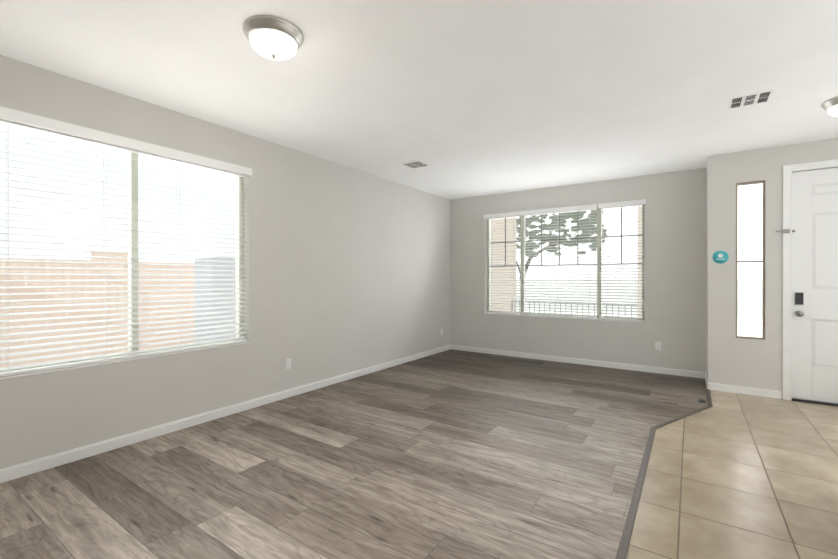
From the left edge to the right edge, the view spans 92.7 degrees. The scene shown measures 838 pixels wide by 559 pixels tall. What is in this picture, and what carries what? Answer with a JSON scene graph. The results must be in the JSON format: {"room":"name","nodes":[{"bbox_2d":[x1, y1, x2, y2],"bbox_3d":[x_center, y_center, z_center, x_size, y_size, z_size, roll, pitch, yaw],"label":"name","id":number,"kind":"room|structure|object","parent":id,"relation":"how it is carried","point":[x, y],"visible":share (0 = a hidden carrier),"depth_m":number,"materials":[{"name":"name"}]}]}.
{"room":"empty living room","nodes":[
{"label":"empty living room","id":0,"kind":"room"},
{"bbox_2d":[0,125,234,262],"bbox_3d":[-8.574,-2.067,7.004,0.300,7.250,30.000,0,0,34],"label":"sky","id":1,"kind":"structure","parent":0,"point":[84,169],"depth_m":8.86,"materials":[{"name":"white"}]},
{"bbox_2d":[0,55,449,468],"bbox_3d":[-2.057,-0.005,3.699,0.200,2.880,9.467,0,0,34],"label":"wall","id":2,"kind":"structure","parent":0,"point":[346,268],"depth_m":4.24,"materials":[{"name":"grey paint"}]},
{"bbox_2d":[0,123,248,379],"bbox_3d":[-2.296,-0.216,3.316,0.174,1.736,1.833,0,0,34],"label":"window","id":3,"kind":"structure","parent":2,"relation":"in","point":[132,156],"depth_m":3.27,"materials":[{"name":"glass"}]},
{"bbox_2d":[0,106,251,376],"bbox_3d":[-2.250,-0.235,3.290,0.104,1.741,1.867,0,0,34],"label":"window blind","id":4,"kind":"object","parent":3,"relation":"attached to","point":[21,119],"visible":1,"depth_m":3.10,"materials":[{"name":"white plastic"}]},
{"bbox_2d":[0,344,451,482],"bbox_3d":[-1.969,1.271,3.642,0.014,0.088,9.067,0,0,34],"label":"baseboard","id":5,"kind":"structure","parent":2,"relation":"attached to","point":[38,465],"depth_m":3.43,"materials":[{"name":"white wood"}]},
{"bbox_2d":[286,358,290,368],"bbox_3d":[-1.443,0.943,4.416,0.008,0.114,0.070,0,0,34],"label":"electrical outlet","id":6,"kind":"object","parent":2,"relation":"attached to","point":[288,363],"visible":1,"depth_m":4.42,"materials":[{"name":"white plastic"}]},
{"bbox_2d":[0,349,707,558],"bbox_3d":[-0.385,1.378,2.563,3.845,0.120,9.067,0,0,34],"label":"floor","id":7,"kind":"structure","parent":0,"point":[453,454],"depth_m":2.66,"materials":[{"name":"grey laminate"}]},
{"bbox_2d":[616,389,712,558],"bbox_3d":[0.857,1.317,1.357,0.477,0.006,8.432,0,0,34],"label":"transition strip","id":8,"kind":"object","parent":7,"relation":"on","point":[625,539],"depth_m":2.52,"materials":[{"name":"grey"}]},
{"bbox_2d":[0,0,837,199],"bbox_3d":[0.423,-1.516,2.006,6.200,0.150,9.467,0,0,34],"label":"ceiling","id":9,"kind":"structure","parent":0,"point":[467,98],"depth_m":2.84,"materials":[{"name":"white paint"}]},
{"bbox_2d":[243,15,302,59],"bbox_3d":[-0.854,-1.365,2.352,0.335,0.152,0.335,0,0,34],"label":"flush-mount light fixture","id":10,"kind":"object","parent":9,"relation":"attached to","point":[272,37],"visible":1,"depth_m":2.26,"materials":[{"name":"white glass"}]},
{"bbox_2d":[402,160,429,168],"bbox_3d":[-0.039,-1.444,5.076,0.260,0.007,0.260,0,0,34],"label":"ceiling vent","id":11,"kind":"object","parent":9,"relation":"in","point":[416,164],"visible":1,"depth_m":5.06,"materials":[{"name":"white metal"}]},
{"bbox_2d":[729,90,772,108],"bbox_3d":[2.669,-1.440,3.225,0.255,0.007,0.250,0,0,34],"label":"ceiling vent","id":12,"kind":"object","parent":9,"relation":"in","point":[751,99],"visible":1,"depth_m":3.21,"materials":[{"name":"white metal"}]},
{"bbox_2d":[821,96,837,116],"bbox_3d":[3.470,-1.367,3.212,0.335,0.152,0.335,0,0,34],"label":"flush-mount light fixture","id":13,"kind":"object","parent":9,"relation":"attached to","point":[830,106],"visible":1,"depth_m":3.23,"materials":[{"name":"white glass"}]},
{"bbox_2d":[450,168,706,371],"bbox_3d":[2.224,-0.011,6.389,3.845,2.880,0.200,0,0,34],"label":"wall","id":14,"kind":"structure","parent":0,"point":[674,324],"depth_m":5.78,"materials":[{"name":"grey paint"}]},
{"bbox_2d":[485,206,644,322],"bbox_3d":[2.209,-0.240,6.379,2.452,1.722,0.174,0,0,34],"label":"window","id":15,"kind":"structure","parent":14,"relation":"in","point":[599,226],"depth_m":6.25,"materials":[{"name":"white plastic"}]},
{"bbox_2d":[483,211,520,314],"bbox_3d":[1.425,-0.254,6.848,0.652,1.716,0.104,0,0,34],"label":"window blind","id":16,"kind":"object","parent":15,"relation":"attached to","point":[502,215],"visible":1,"depth_m":6.84,"materials":[{"name":"white plastic"}]},
{"bbox_2d":[520,204,598,318],"bbox_3d":[2.192,-0.253,6.325,1.189,1.716,0.104,0,0,34],"label":"window blind","id":17,"kind":"object","parent":15,"relation":"attached to","point":[561,210],"visible":1,"depth_m":6.30,"materials":[{"name":"white plastic"}]},
{"bbox_2d":[598,199,645,320],"bbox_3d":[2.946,-0.252,5.812,0.619,1.716,0.104,0,0,34],"label":"window blind","id":18,"kind":"object","parent":15,"relation":"attached to","point":[632,203],"visible":0.98,"depth_m":5.81,"materials":[{"name":"white plastic"}]},
{"bbox_2d":[452,345,703,378],"bbox_3d":[2.175,1.265,6.294,3.815,0.088,0.017,0,0,34],"label":"baseboard","id":19,"kind":"structure","parent":14,"relation":"attached to","point":[661,370],"depth_m":6.02,"materials":[{"name":"white wood"}]},
{"bbox_2d":[655,341,660,349],"bbox_3d":[3.308,0.931,5.526,0.070,0.114,0.008,0,0,34],"label":"electrical outlet","id":20,"kind":"object","parent":14,"relation":"attached to","point":[657,345],"visible":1,"depth_m":5.53,"materials":[{"name":"white plastic"}]},
{"bbox_2d":[626,390,837,558],"bbox_3d":[1.676,1.382,0.824,2.390,0.120,8.514,0,0,34],"label":"floor","id":21,"kind":"structure","parent":0,"point":[728,475],"depth_m":2.54,"materials":[{"name":"beige tile"}]},
{"bbox_2d":[706,138,837,403],"bbox_3d":[4.364,-0.006,4.203,2.155,2.880,0.200,0,0,34],"label":"wall","id":22,"kind":"structure","parent":0,"point":[731,359],"depth_m":4.51,"materials":[{"name":"grey paint"}]},
{"bbox_2d":[712,251,728,263],"bbox_3d":[3.513,-0.249,4.657,0.152,0.152,0.003,0,0,34],"label":"sign","id":23,"kind":"object","parent":22,"relation":"attached to","point":[720,257],"visible":1,"depth_m":4.66,"materials":[{"name":"teal plastic"}]},
{"bbox_2d":[705,380,780,398],"bbox_3d":[3.675,1.269,4.544,0.664,0.088,0.014,0,0,34],"label":"baseboard","id":24,"kind":"structure","parent":22,"relation":"attached to","point":[761,392],"depth_m":4.53,"materials":[{"name":"white wood"}]},
{"bbox_2d":[736,180,764,339],"bbox_3d":[3.758,-0.205,4.539,0.258,1.777,0.045,0,0,34],"label":"sidelight window","id":25,"kind":"structure","parent":22,"relation":"in","point":[763,261],"depth_m":4.52,"materials":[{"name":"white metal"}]},
{"bbox_2d":[775,167,837,402],"bbox_3d":[4.346,0.071,4.098,1.054,2.438,0.132,0,0,34],"label":"front door","id":26,"kind":"structure","parent":22,"relation":"in","point":[814,284],"depth_m":4.23,"materials":[{"name":"white wood"}]},
{"bbox_2d":[782,159,837,406],"bbox_3d":[4.451,0.045,4.127,1.068,2.539,0.225,0,0,34],"label":"door frame","id":27,"kind":"structure","parent":22,"relation":"attached to","point":[788,170],"depth_m":4.31,"materials":[{"name":"white wood"}]},
{"label":"outside","id":28,"kind":"structure","parent":0,"visible":0},
{"bbox_2d":[516,308,761,337],"bbox_3d":[5.382,1.615,14.445,80.000,0.150,90.000,0,0,34],"label":"ground","id":29,"kind":"structure","parent":28,"point":[742,324],"depth_m":14.00,"materials":[{"name":"white"}]},
{"bbox_2d":[0,252,194,367],"bbox_3d":[-6.485,0.592,2.865,0.320,1.950,13.500,0,0,34],"label":"fence","id":30,"kind":"object","parent":29,"relation":"on","point":[42,277],"depth_m":5.50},
{"bbox_2d":[195,256,234,341],"bbox_3d":[-2.564,0.615,5.868,2.780,1.890,0.040,0,0,34],"label":"gate","id":31,"kind":"object","parent":29,"relation":"on","point":[213,291],"depth_m":6.31,"materials":[{"name":"metal"}]},
{"bbox_2d":[516,279,762,318],"bbox_3d":[10.185,0.770,23.271,30.000,1.500,10.000,0,0,34],"label":"lawn","id":32,"kind":"structure","parent":29,"relation":"on","point":[742,299],"depth_m":19.89,"materials":[{"name":"white"}]},
{"bbox_2d":[516,210,606,278],"bbox_3d":[8.071,-1.461,24.706,6.415,6.026,2.028,0,0,34],"label":"tree","id":33,"kind":"object","parent":32,"relation":"on","point":[585,224],"depth_m":24.25,"materials":[{"name":"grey plant"}]},
{"bbox_3d":[3.210,1.463,6.993,6.800,0.190,1.903,0,0,34],"label":"porch","id":34,"kind":"object","parent":29,"relation":"on","visible":0},
{"bbox_2d":[492,206,641,317],"bbox_3d":[2.972,0.005,7.910,3.530,2.720,0.550,0,0,34],"label":"porch column","id":35,"kind":"structure","parent":34,"relation":"on","point":[639,212],"depth_m":8.44,"materials":[{"name":"paint"}]},
{"bbox_2d":[511,300,636,316],"bbox_3d":[2.970,0.916,7.883,2.400,0.900,0.040,0,0,34],"label":"porch railing","id":36,"kind":"object","parent":34,"relation":"on","point":[577,305],"depth_m":7.80,"materials":[{"name":"metal"}]}
]}

